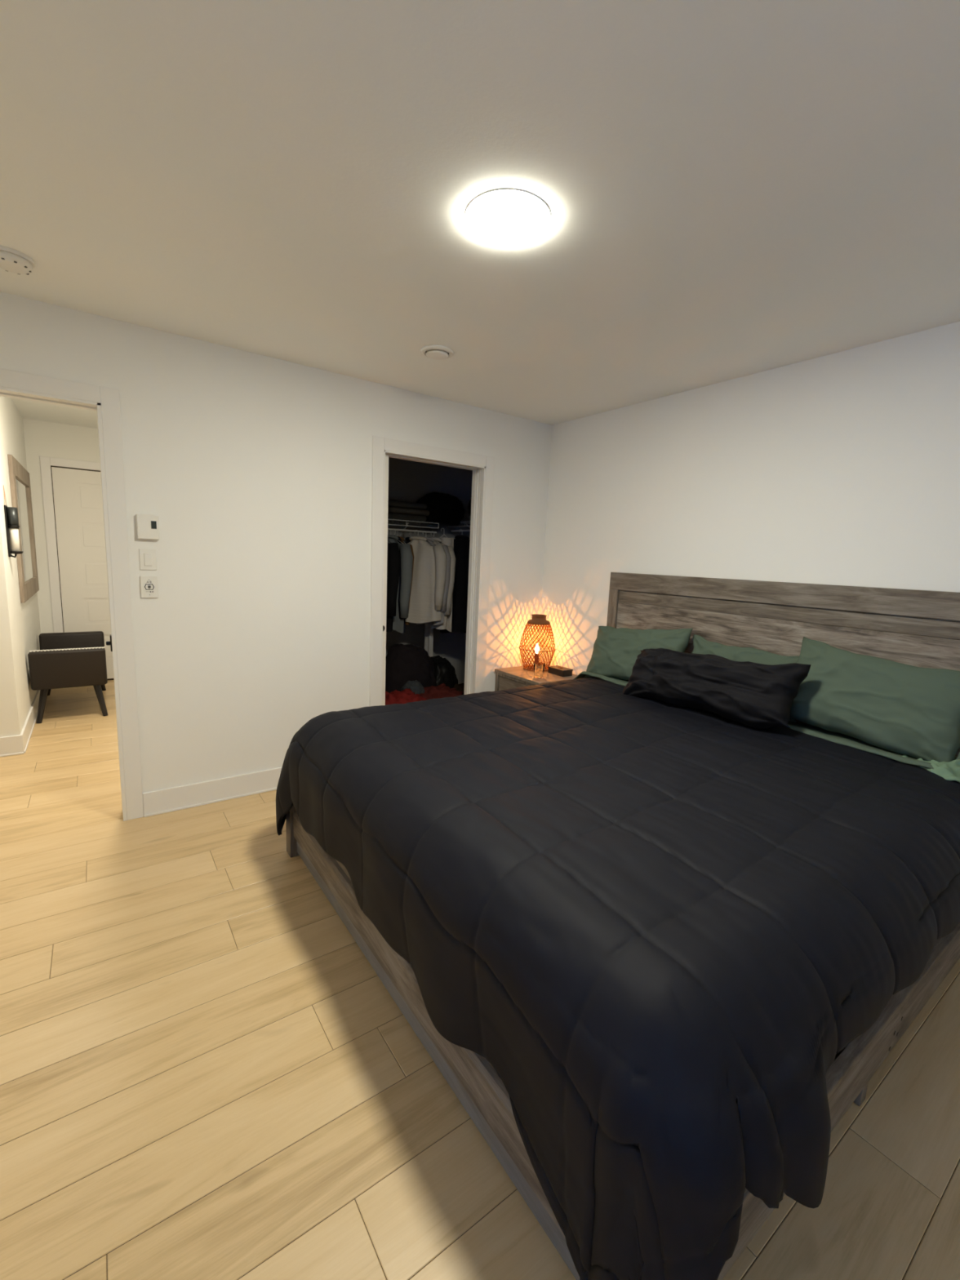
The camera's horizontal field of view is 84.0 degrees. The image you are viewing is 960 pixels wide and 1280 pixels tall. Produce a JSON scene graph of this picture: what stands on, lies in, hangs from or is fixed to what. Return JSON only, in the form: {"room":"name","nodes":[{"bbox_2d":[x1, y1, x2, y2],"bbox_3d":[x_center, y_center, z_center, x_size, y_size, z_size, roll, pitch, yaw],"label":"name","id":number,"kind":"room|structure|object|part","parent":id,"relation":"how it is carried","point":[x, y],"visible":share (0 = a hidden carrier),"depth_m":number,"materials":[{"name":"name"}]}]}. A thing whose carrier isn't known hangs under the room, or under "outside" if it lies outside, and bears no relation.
{"room":"bedroom","nodes":[
{"label":"bedroom","id":0,"kind":"room"},
{"bbox_2d":[0,395,40,737],"bbox_3d":[-4.790,-0.595,3.482,2.757,2.570,2.216,-4,11,-35],"label":"wall","id":1,"kind":"structure","parent":0,"point":[20,623],"depth_m":3.67,"materials":[{"name":"white paint"}]},
{"bbox_2d":[0,734,24,756],"bbox_3d":[-4.188,0.774,2.775,2.771,0.130,0.020,-4,11,-35],"label":"baseboard","id":2,"kind":"structure","parent":1,"relation":"attached to","point":[11,745],"depth_m":3.54,"materials":[{"name":"white paint"}]},
{"bbox_2d":[3,484,22,557],"bbox_3d":[-3.147,-0.795,3.595,0.080,0.478,0.090,-4,11,-35],"label":"candle sconce","id":3,"kind":"object","parent":1,"relation":"attached to","point":[11,519],"visible":0.98,"depth_m":3.57,"materials":[{"name":"black metal"}]},
{"bbox_3d":[-3.165,-0.964,3.551,0.005,0.133,0.084,-4,11,-35],"label":"hanging cord","id":4,"kind":"part","parent":3,"relation":"part of","materials":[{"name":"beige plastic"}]},
{"bbox_3d":[-3.174,-0.731,3.587,0.009,0.340,0.090,-4,11,-35],"label":"plate","id":5,"kind":"part","parent":3,"relation":"part of","materials":[{"name":"black metal"}]},
{"bbox_2d":[8,528,20,551],"bbox_3d":[-3.151,-0.680,3.613,0.048,0.170,0.048,-4,11,-35],"label":"candle","id":6,"kind":"object","parent":3,"relation":"in","point":[14,533],"visible":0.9,"depth_m":3.60,"materials":[{"name":"white wax"}]},
{"bbox_2d":[7,453,39,603],"bbox_3d":[-3.782,-0.902,4.439,0.023,1.070,1.300,-4,11,-35],"label":"wall mirror","id":7,"kind":"object","parent":1,"relation":"attached to","point":[20,480],"visible":0.96,"depth_m":4.36,"materials":[{"name":"silver metal"}]},
{"bbox_2d":[15,477,35,582],"bbox_3d":[-3.787,-0.902,4.435,0.008,0.820,1.050,-4,11,-35],"label":"mirror glass","id":8,"kind":"object","parent":7,"relation":"attached to","point":[23,491],"depth_m":4.51,"materials":[{"name":"silver mirror"}]},
{"bbox_2d":[20,689,39,752],"bbox_3d":[-3.682,0.541,4.430,0.020,0.130,2.116,-4,11,-35],"label":"baseboard","id":9,"kind":"structure","parent":1,"relation":"attached to","point":[29,723],"depth_m":3.98,"materials":[{"name":"white paint"}]},
{"bbox_2d":[10,397,97,428],"bbox_3d":[-3.857,-1.772,3.089,3.950,0.050,3.380,-4,11,-35],"label":"ceiling","id":10,"kind":"structure","parent":0,"point":[31,410],"depth_m":4.68,"materials":[{"name":"white paint"}]},
{"bbox_2d":[22,417,100,633],"bbox_3d":[-3.795,-0.859,5.472,1.193,2.570,0.100,-4,11,-35],"label":"wall","id":11,"kind":"structure","parent":0,"point":[42,438],"depth_m":5.09,"materials":[{"name":"white paint"}]},
{"bbox_2d":[40,456,100,632],"bbox_3d":[-3.803,-0.664,5.432,0.913,2.197,0.013,-4,11,-35],"label":"trim","id":12,"kind":"structure","parent":11,"relation":"attached to","point":[46,463],"depth_m":5.14,"materials":[{"name":"white paint"}]},
{"bbox_2d":[50,465,114,680],"bbox_3d":[-3.785,-0.622,5.411,0.763,2.122,0.080,-4,11,-35],"label":"door","id":13,"kind":"structure","parent":11,"relation":"in","point":[77,502],"depth_m":5.29,"materials":[{"name":"white paint"}]},
{"bbox_3d":[-3.772,-1.411,5.321,0.400,0.262,0.005,-4,11,-35],"label":"panel","id":14,"kind":"part","parent":13,"relation":"part of","materials":[{"name":"white paint"}]},
{"bbox_3d":[-3.787,-1.040,5.378,0.400,0.262,0.005,-4,11,-35],"label":"panel","id":15,"kind":"part","parent":13,"relation":"part of","materials":[{"name":"white paint"}]},
{"bbox_3d":[-3.803,-0.670,5.434,0.400,0.262,0.005,-4,11,-35],"label":"panel","id":16,"kind":"part","parent":13,"relation":"part of","materials":[{"name":"white paint"}]},
{"bbox_3d":[-3.819,-0.300,5.491,0.400,0.262,0.005,-4,11,-35],"label":"panel","id":17,"kind":"part","parent":13,"relation":"part of","materials":[{"name":"white paint"}]},
{"bbox_3d":[-3.834,0.071,5.548,0.400,0.262,0.005,-4,11,-35],"label":"panel","id":18,"kind":"part","parent":13,"relation":"part of","materials":[{"name":"white paint"}]},
{"bbox_2d":[0,291,551,807],"bbox_3d":[-0.960,-0.364,3.258,4.650,2.500,0.120,-4,11,-35],"label":"wall","id":19,"kind":"structure","parent":0,"point":[255,469],"depth_m":2.96,"materials":[{"name":"white paint"}]},
{"bbox_2d":[0,368,143,821],"bbox_3d":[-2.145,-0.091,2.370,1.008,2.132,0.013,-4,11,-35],"label":"trim","id":20,"kind":"structure","parent":19,"relation":"attached to","point":[108,397],"depth_m":2.58,"materials":[{"name":"white paint"}]},
{"bbox_2d":[97,417,122,804],"bbox_3d":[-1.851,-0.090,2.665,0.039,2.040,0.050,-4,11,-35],"label":"door","id":21,"kind":"structure","parent":19,"relation":"in","point":[108,642],"depth_m":2.66,"materials":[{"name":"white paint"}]},
{"bbox_2d":[136,513,159,539],"bbox_3d":[-1.642,-0.559,2.638,0.092,0.120,0.027,-4,11,-35],"label":"thermostat","id":22,"kind":"object","parent":19,"relation":"attached to","point":[148,526],"visible":1,"depth_m":2.63,"materials":[{"name":"white plastic"}]},
{"bbox_2d":[138,548,156,569],"bbox_3d":[-1.658,-0.402,2.665,0.072,0.104,0.011,-4,11,-35],"label":"light switch","id":23,"kind":"object","parent":19,"relation":"attached to","point":[148,559],"visible":1,"depth_m":2.66,"materials":[{"name":"white plastic"}]},
{"bbox_2d":[139,575,158,597],"bbox_3d":[-1.664,-0.267,2.685,0.074,0.110,0.013,-4,11,-35],"label":"wall control","id":24,"kind":"object","parent":19,"relation":"attached to","point":[148,584],"visible":1,"depth_m":2.68,"materials":[{"name":"white plastic"}]},
{"bbox_2d":[142,766,282,817],"bbox_3d":[-1.255,0.836,3.179,1.274,0.130,0.020,-4,11,-35],"label":"baseboard","id":25,"kind":"structure","parent":19,"relation":"attached to","point":[192,795],"depth_m":2.99,"materials":[{"name":"white paint"}]},
{"bbox_2d":[382,453,388,705],"bbox_3d":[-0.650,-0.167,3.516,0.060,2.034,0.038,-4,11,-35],"label":"door","id":26,"kind":"structure","parent":19,"relation":"in","point":[386,496],"depth_m":3.48,"materials":[{"name":"white paint"}]},
{"bbox_2d":[369,435,494,706],"bbox_3d":[-0.319,-0.213,3.666,0.926,2.132,0.013,-4,11,-35],"label":"trim","id":27,"kind":"structure","parent":19,"relation":"attached to","point":[380,444],"depth_m":3.46,"materials":[{"name":"white paint"}]},
{"bbox_2d":[380,449,485,705],"bbox_3d":[-0.359,-0.187,3.725,0.778,2.058,0.146,-4,11,-35],"label":"trim","id":28,"kind":"structure","parent":19,"relation":"attached to","point":[478,477],"depth_m":3.86,"materials":[{"name":"white paint"}]},
{"bbox_2d":[386,457,472,684],"bbox_3d":[-1.130,-0.638,5.193,2.500,2.440,0.100,-4,11,-35],"label":"wall","id":29,"kind":"structure","parent":0,"point":[409,481],"depth_m":5.50,"materials":[{"name":"grey paint"}]},
{"bbox_2d":[387,518,439,536],"bbox_3d":[-1.206,-0.956,4.768,1.726,0.290,0.368,-4,11,-35],"label":"wire shelf","id":30,"kind":"object","parent":29,"relation":"attached to","point":[397,521],"visible":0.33,"depth_m":5.01,"materials":[{"name":"white metal"}]},
{"bbox_2d":[387,512,426,522],"bbox_3d":[-0.753,-1.156,5.046,0.420,0.055,0.300,-3,10,-32],"label":"folded clothes","id":31,"kind":"object","parent":30,"relation":"on","point":[390,515],"visible":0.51,"depth_m":4.93,"materials":[{"name":"grey fabric"}]},
{"bbox_2d":[387,506,429,515],"bbox_3d":[-0.726,-1.213,5.054,0.420,0.055,0.300,-4,11,-36],"label":"folded clothes","id":32,"kind":"object","parent":31,"relation":"on","point":[390,509],"visible":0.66,"depth_m":4.92,"materials":[{"name":"grey fabric"}]},
{"bbox_2d":[387,499,426,509],"bbox_3d":[-0.748,-1.266,5.029,0.420,0.055,0.300,-5,11,-39],"label":"folded clothes","id":33,"kind":"object","parent":32,"relation":"on","point":[390,503],"visible":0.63,"depth_m":4.90,"materials":[{"name":"grey fabric"}]},
{"bbox_3d":[-1.122,-0.989,4.647,1.720,0.016,0.016,-4,11,-35],"label":"hanging rod","id":34,"kind":"part","parent":30,"relation":"part of","materials":[{"name":"white metal"}]},
{"bbox_2d":[424,623,433,657],"bbox_3d":[-0.492,-0.364,5.267,0.078,1.200,0.160,-3,10,-31],"label":"shirt","id":35,"kind":"object","parent":30,"relation":"hanging from","point":[428,633],"visible":0.23,"depth_m":5.28,"materials":[{"name":"grey fabric"}]},
{"bbox_2d":[416,492,465,525],"bbox_3d":[-0.396,-1.302,5.290,0.520,0.304,0.337,-4,11,-35],"label":"duffel bag","id":36,"kind":"object","parent":30,"relation":"on","point":[446,509],"visible":0.79,"depth_m":5.16,"materials":[{"name":"black fabric"}]},
{"bbox_3d":[-0.433,-0.947,5.003,0.313,0.144,0.010,8,10,32],"label":"clothes hanger","id":37,"kind":"object","parent":30,"relation":"hanging from","visible":0},
{"bbox_2d":[416,537,456,629],"bbox_3d":[-0.454,-0.538,5.059,0.514,0.850,0.140,8,10,32],"label":"shirt","id":38,"kind":"object","parent":37,"relation":"hanging from","point":[442,626],"visible":0.11,"depth_m":4.92,"materials":[{"name":"beige fabric"}]},
{"bbox_3d":[-0.778,-0.941,4.868,0.010,0.144,0.345,-4,11,-37],"label":"clothes hanger","id":39,"kind":"object","parent":30,"relation":"hanging from","visible":0},
{"bbox_2d":[392,536,406,632],"bbox_3d":[-0.802,-0.513,4.928,0.140,0.890,0.558,-4,11,-37],"label":"shirt","id":40,"kind":"object","parent":39,"relation":"hanging from","point":[399,538],"visible":0.06,"depth_m":4.73,"materials":[{"name":"black fabric"}]},
{"label":"clothes hanger","id":41,"kind":"object","parent":30,"relation":"hanging from","visible":0},
{"bbox_2d":[429,537,453,631],"bbox_3d":[-0.358,-0.528,5.085,0.280,0.880,0.076,9,11,38],"label":"shirt","id":42,"kind":"object","parent":41,"relation":"hanging from","point":[446,541],"visible":0.2,"depth_m":5.03,"materials":[{"name":"beige fabric"}]},
{"label":"clothes hanger","id":43,"kind":"object","parent":30,"relation":"hanging from","visible":0},
{"bbox_2d":[386,542,400,631],"bbox_3d":[-0.905,-0.516,4.790,0.558,0.850,0.138,11,12,43],"label":"shirt","id":44,"kind":"object","parent":43,"relation":"hanging from","point":[393,557],"visible":0.3,"depth_m":4.59,"materials":[{"name":"black fabric"}]},
{"bbox_2d":[0,0,959,425],"bbox_3d":[0.169,-1.230,1.189,3.950,0.050,4.250,-4,11,-35],"label":"ceiling","id":45,"kind":"structure","parent":0,"point":[731,189],"depth_m":1.44,"materials":[{"name":"white paint"}]},
{"bbox_2d":[0,245,35,275],"bbox_3d":[-1.710,-1.378,1.944,0.136,0.042,0.136,-4,11,-35],"label":"smoke detector","id":46,"kind":"object","parent":45,"relation":"attached to","point":[12,260],"visible":1,"depth_m":1.93,"materials":[{"name":"white plastic"}]},
{"bbox_2d":[420,345,453,359],"bbox_3d":[-0.215,-1.437,2.682,0.168,0.024,0.168,-4,11,-35],"label":"ceiling vent","id":47,"kind":"object","parent":45,"relation":"in","point":[433,354],"visible":1,"depth_m":2.65,"materials":[{"name":"white plastic"}]},
{"bbox_2d":[465,188,551,244],"bbox_3d":[0.084,-1.266,1.607,0.256,0.011,0.256,-4,11,-35],"label":"recessed light","id":48,"kind":"object","parent":45,"relation":"in","point":[501,215],"visible":1,"depth_m":1.58,"materials":[{"name":"white plastic"}]},
{"bbox_2d":[0,680,959,1279],"bbox_3d":[-1.635,1.013,2.513,6.800,0.050,8.300,-4,11,-35],"label":"floor","id":49,"kind":"structure","parent":0,"point":[205,1074],"depth_m":1.41,"materials":[{"name":"brown wood"}]},
{"bbox_2d":[27,631,107,723],"bbox_3d":[-3.550,0.285,4.649,0.483,0.591,1.095,-4,11,-35],"label":"bench","id":50,"kind":"object","parent":49,"relation":"on","point":[70,659],"visible":1,"depth_m":4.25,"materials":[{"name":"black"}]},
{"bbox_3d":[-3.454,0.509,4.216,0.050,0.288,0.129,1,9,-7],"label":"leg","id":51,"kind":"part","parent":50,"relation":"part of","materials":[{"name":"black wood"}]},
{"bbox_3d":[-3.263,0.226,4.239,0.483,0.305,0.120,-4,11,-35],"label":"arm","id":52,"kind":"part","parent":50,"relation":"part of","materials":[{"name":"black leather"}]},
{"bbox_3d":[-3.827,0.083,5.020,0.483,0.305,0.120,-4,11,-35],"label":"arm","id":53,"kind":"part","parent":50,"relation":"part of","materials":[{"name":"black leather"}]},
{"bbox_3d":[-3.155,0.488,4.432,0.092,0.288,0.116,-4,11,-35],"label":"leg","id":54,"kind":"part","parent":50,"relation":"part of","materials":[{"name":"black wood"}]},
{"bbox_3d":[-3.659,0.360,5.129,0.050,0.288,0.129,1,9,-7],"label":"leg","id":55,"kind":"part","parent":50,"relation":"part of","materials":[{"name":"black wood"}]},
{"bbox_2d":[385,688,426,705],"bbox_3d":[-0.653,0.572,4.482,0.486,0.306,0.542,-4,11,-35],"label":"blanket","id":56,"kind":"object","parent":49,"relation":"on","point":[406,695],"visible":0.16,"depth_m":4.40,"materials":[{"name":"red fabric"}]},
{"bbox_2d":[385,644,435,693],"bbox_3d":[-0.676,0.340,4.949,0.560,0.621,0.446,-4,11,-35],"label":"backpack","id":57,"kind":"object","parent":49,"relation":"on","point":[404,663],"visible":0.46,"depth_m":4.77,"materials":[{"name":"black fabric"}]},
{"bbox_2d":[420,683,463,699],"bbox_3d":[-0.381,0.549,4.720,0.550,0.302,0.455,-4,11,-35],"label":"blanket","id":58,"kind":"object","parent":49,"relation":"on","point":[441,691],"visible":0.26,"depth_m":4.63,"materials":[{"name":"red fabric"}]},
{"bbox_2d":[400,680,425,694],"bbox_3d":[-0.587,0.464,4.688,0.215,0.221,0.193,-4,11,-35],"label":"cloth bundle","id":59,"kind":"object","parent":58,"relation":"on","point":[415,686],"visible":0.37,"depth_m":4.63,"materials":[{"name":"grey fabric"}]},
{"bbox_2d":[430,655,457,688],"bbox_3d":[-0.407,0.392,5.156,0.367,0.476,0.392,-4,11,-35],"label":"bag","id":60,"kind":"object","parent":49,"relation":"on","point":[444,672],"visible":0.32,"depth_m":5.01,"materials":[{"name":"black fabric"}]},
{"bbox_2d":[453,683,464,694],"bbox_3d":[-0.106,0.537,4.982,0.359,0.268,0.473,-4,11,-35],"label":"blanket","id":61,"kind":"object","parent":49,"relation":"on","point":[460,687],"visible":0.04,"depth_m":4.95,"materials":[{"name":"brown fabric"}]},
{"bbox_2d":[494,664,577,691],"bbox_3d":[0.419,0.541,4.006,0.459,0.600,0.515,-4,11,-35],"label":"nightstand","id":62,"kind":"object","parent":49,"relation":"on","point":[508,677],"visible":0.1,"depth_m":3.90,"materials":[{"name":"grey wood"}]},
{"bbox_3d":[0.269,0.406,3.870,0.017,0.215,0.420,-4,11,-35],"label":"drawer","id":63,"kind":"part","parent":62,"relation":"part of","materials":[{"name":"grey wood"}]},
{"bbox_3d":[0.262,0.563,3.891,0.025,0.578,0.505,-4,11,-35],"label":"frame","id":64,"kind":"part","parent":62,"relation":"part of","materials":[{"name":"grey wood"}]},
{"bbox_2d":[519,613,555,671],"bbox_3d":[0.436,0.020,4.044,0.277,0.420,0.277,0,9,-17],"label":"table lamp","id":65,"kind":"object","parent":62,"relation":"on","point":[538,620],"visible":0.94,"depth_m":3.98,"materials":[{"name":"orange wicker"}]},
{"bbox_3d":[0.430,0.165,4.066,0.120,0.125,0.120,-4,11,-35],"label":"socket stem","id":66,"kind":"part","parent":65,"relation":"part of","materials":[{"name":"brown wicker"}]},
{"bbox_3d":[0.434,0.062,4.050,0.036,0.083,0.036,-4,11,-35],"label":"bulb","id":67,"kind":"part","parent":65,"relation":"part of","materials":[{"name":"beige glass"}]},
{"bbox_2d":[533,662,545,678],"bbox_3d":[0.421,0.217,3.807,0.080,0.100,0.080,-4,11,-35],"label":"drinking glass","id":68,"kind":"object","parent":62,"relation":"on","point":[539,668],"visible":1,"depth_m":3.78,"materials":[{"name":"white"}]},
{"bbox_2d":[547,665,573,676],"bbox_3d":[0.593,0.228,3.946,0.098,0.051,0.164,-4,11,-35],"label":"box","id":69,"kind":"object","parent":62,"relation":"on","point":[558,670],"visible":1,"depth_m":3.90,"materials":[{"name":"black"}]},
{"bbox_3d":[0.594,0.212,3.944,0.098,0.012,0.164,-4,11,-35],"label":"lid","id":70,"kind":"part","parent":69,"relation":"part of","materials":[{"name":"brown"}]},
{"bbox_2d":[285,572,959,1279],"bbox_3d":[0.624,0.436,2.214,2.196,1.368,2.175,-4,11,-35],"label":"bed","id":71,"kind":"object","parent":49,"relation":"on","point":[921,628],"visible":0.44,"depth_m":2.20,"materials":[{"name":"grey wood"}]},
{"bbox_3d":[-0.872,0.831,2.519,0.070,0.370,0.070,-4,11,-35],"label":"leg","id":72,"kind":"part","parent":71,"relation":"part of","materials":[{"name":"grey wood"}]},
{"bbox_3d":[-0.265,0.867,1.692,0.028,0.200,2.040,-4,11,-35],"label":"footboard","id":73,"kind":"part","parent":71,"relation":"part of","materials":[{"name":"grey wood"}]},
{"bbox_3d":[-0.286,1.002,1.701,0.030,0.140,1.990,-4,11,-35],"label":"moulding","id":74,"kind":"part","parent":71,"relation":"part of","materials":[{"name":"grey wood"}]},
{"bbox_3d":[1.514,-0.241,2.729,0.026,0.113,2.170,-4,11,-35],"label":"rail","id":75,"kind":"part","parent":71,"relation":"part of","materials":[{"name":"grey wood"}]},
{"bbox_3d":[1.508,0.368,2.837,0.030,1.346,2.170,-4,11,-35],"label":"headboard","id":76,"kind":"part","parent":71,"relation":"part of","materials":[{"name":"grey wood"}]},
{"bbox_3d":[1.185,1.029,1.495,2.072,0.140,0.028,-4,11,-35],"label":"rail","id":77,"kind":"part","parent":71,"relation":"part of","materials":[{"name":"grey wood"}]},
{"bbox_3d":[1.020,1.175,1.478,0.040,0.165,0.090,-4,11,-35],"label":"leg","id":78,"kind":"part","parent":71,"relation":"part of","materials":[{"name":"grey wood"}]},
{"bbox_3d":[0.612,0.655,2.272,2.050,0.393,1.982,-4,11,-35],"label":"mattress","id":79,"kind":"object","parent":71,"relation":"on","visible":0},
{"bbox_2d":[275,677,959,1279],"bbox_3d":[0.458,0.709,2.144,1.934,0.625,2.219,-4,11,-35],"label":"comforter","id":80,"kind":"object","parent":79,"relation":"on","point":[662,927],"visible":0.98,"depth_m":1.22,"materials":[{"name":"black fabric"}]},
{"bbox_2d":[622,648,811,728],"bbox_3d":[1.111,0.215,2.644,0.315,0.342,0.897,-4,11,-37],"label":"pillow","id":81,"kind":"object","parent":80,"relation":"on","point":[751,694],"visible":1,"depth_m":2.46,"materials":[{"name":"black fabric"}]},
{"bbox_2d":[573,671,933,768],"bbox_3d":[1.296,0.403,2.784,0.341,0.157,1.970,-4,11,-35],"label":"sheet","id":82,"kind":"object","parent":79,"relation":"on","point":[838,738],"visible":0.27,"depth_m":2.28,"materials":[{"name":"green fabric"}]},
{"bbox_2d":[583,626,693,680],"bbox_3d":[0.947,0.093,3.276,0.228,0.408,0.710,-4,11,-37],"label":"pillow","id":83,"kind":"object","parent":82,"relation":"on","point":[615,651],"visible":0.73,"depth_m":3.25,"materials":[{"name":"green fabric"}]},
{"bbox_2d":[692,634,799,722],"bbox_3d":[1.359,0.192,2.787,0.197,0.350,0.660,-4,11,-36],"label":"pillow","id":84,"kind":"object","parent":82,"relation":"on","point":[701,646],"visible":0.23,"depth_m":2.77,"materials":[{"name":"green fabric"}]},
{"bbox_2d":[789,636,959,762],"bbox_3d":[1.675,0.254,2.252,0.264,0.429,0.784,-3,10,-33],"label":"pillow","id":85,"kind":"object","parent":82,"relation":"on","point":[886,704],"visible":0.86,"depth_m":2.17,"materials":[{"name":"green fabric"}]},
{"bbox_2d":[902,754,959,782],"bbox_3d":[1.807,0.542,2.017,0.347,0.210,0.348,-4,11,-35],"label":"fitted sheet","id":86,"kind":"object","parent":79,"relation":"on","point":[950,771],"visible":0.38,"depth_m":1.96,"materials":[{"name":"green fabric"}]},
{"bbox_2d":[538,321,959,675],"bbox_3d":[1.809,-0.127,2.502,0.120,2.490,4.370,-4,11,-35],"label":"wall","id":87,"kind":"structure","parent":0,"point":[842,468],"depth_m":2.76,"materials":[{"name":"white paint"}]},
{"bbox_3d":[0.378,-0.592,5.305,0.080,2.440,1.680,-4,11,-35],"label":"wall","id":88,"kind":"structure","parent":0,"visible":0},
{"bbox_2d":[448,520,470,531],"bbox_3d":[0.165,-0.998,5.151,0.368,0.290,1.206,-4,11,-35],"label":"wire shelf","id":89,"kind":"object","parent":88,"relation":"attached to","point":[466,522],"visible":0.16,"depth_m":5.36,"materials":[{"name":"white metal"}]},
{"bbox_3d":[0.053,-1.044,5.062,0.016,0.016,1.200,-4,11,-35],"label":"hanging rod","id":90,"kind":"part","parent":89,"relation":"part of","materials":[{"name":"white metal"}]},
{"bbox_2d":[467,498,471,517],"bbox_3d":[0.087,-1.312,5.197,0.339,0.311,0.456,-4,11,-35],"label":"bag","id":91,"kind":"object","parent":89,"relation":"on","point":[469,503],"visible":0.1,"depth_m":5.21,"materials":[{"name":"black fabric"}]},
{"label":"clothes hanger","id":92,"kind":"object","parent":89,"relation":"hanging from","visible":0},
{"bbox_2d":[440,535,469,633],"bbox_3d":[-0.196,-0.524,5.139,0.646,0.950,0.224,11,12,43],"label":"jacket","id":93,"kind":"object","parent":92,"relation":"hanging from","point":[461,543],"visible":0.35,"depth_m":5.03,"materials":[{"name":"black fabric"}]},
{"label":"clothes hanger","id":94,"kind":"object","parent":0,"visible":0},
{"bbox_2d":[387,534,413,633],"bbox_3d":[-0.819,-0.508,4.828,0.536,0.870,0.135,9,11,35],"label":"shirt","id":95,"kind":"object","parent":94,"relation":"hanging from","point":[406,557],"visible":0.43,"depth_m":4.67,"materials":[{"name":"grey fabric"}]},
{"label":"clothes hanger","id":96,"kind":"object","parent":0,"visible":0},
{"bbox_2d":[398,536,413,624],"bbox_3d":[-0.790,-0.550,5.042,0.470,0.850,0.138,11,12,43],"label":"shirt","id":97,"kind":"object","parent":96,"relation":"hanging from","point":[402,538],"visible":0.06,"depth_m":4.90,"materials":[{"name":"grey fabric"}]},
{"bbox_3d":[-0.568,-0.934,4.883,0.377,0.144,0.010,6,9,21],"label":"clothes hanger","id":98,"kind":"object","parent":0,"visible":0},
{"bbox_2d":[404,536,447,622],"bbox_3d":[-0.585,-0.556,4.939,0.602,0.790,0.166,6,9,21],"label":"shirt","id":99,"kind":"object","parent":98,"relation":"hanging from","point":[429,567],"visible":0.65,"depth_m":4.85,"materials":[{"name":"beige fabric"}]},
{"label":"clothes hanger","id":100,"kind":"object","parent":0,"visible":0},
{"bbox_2d":[422,537,451,625],"bbox_3d":[-0.521,-0.554,5.009,0.558,0.810,0.134,7,10,26],"label":"shirt","id":101,"kind":"object","parent":100,"relation":"hanging from","point":[429,540],"visible":0.25,"depth_m":4.88,"materials":[{"name":"grey fabric"}]}
]}

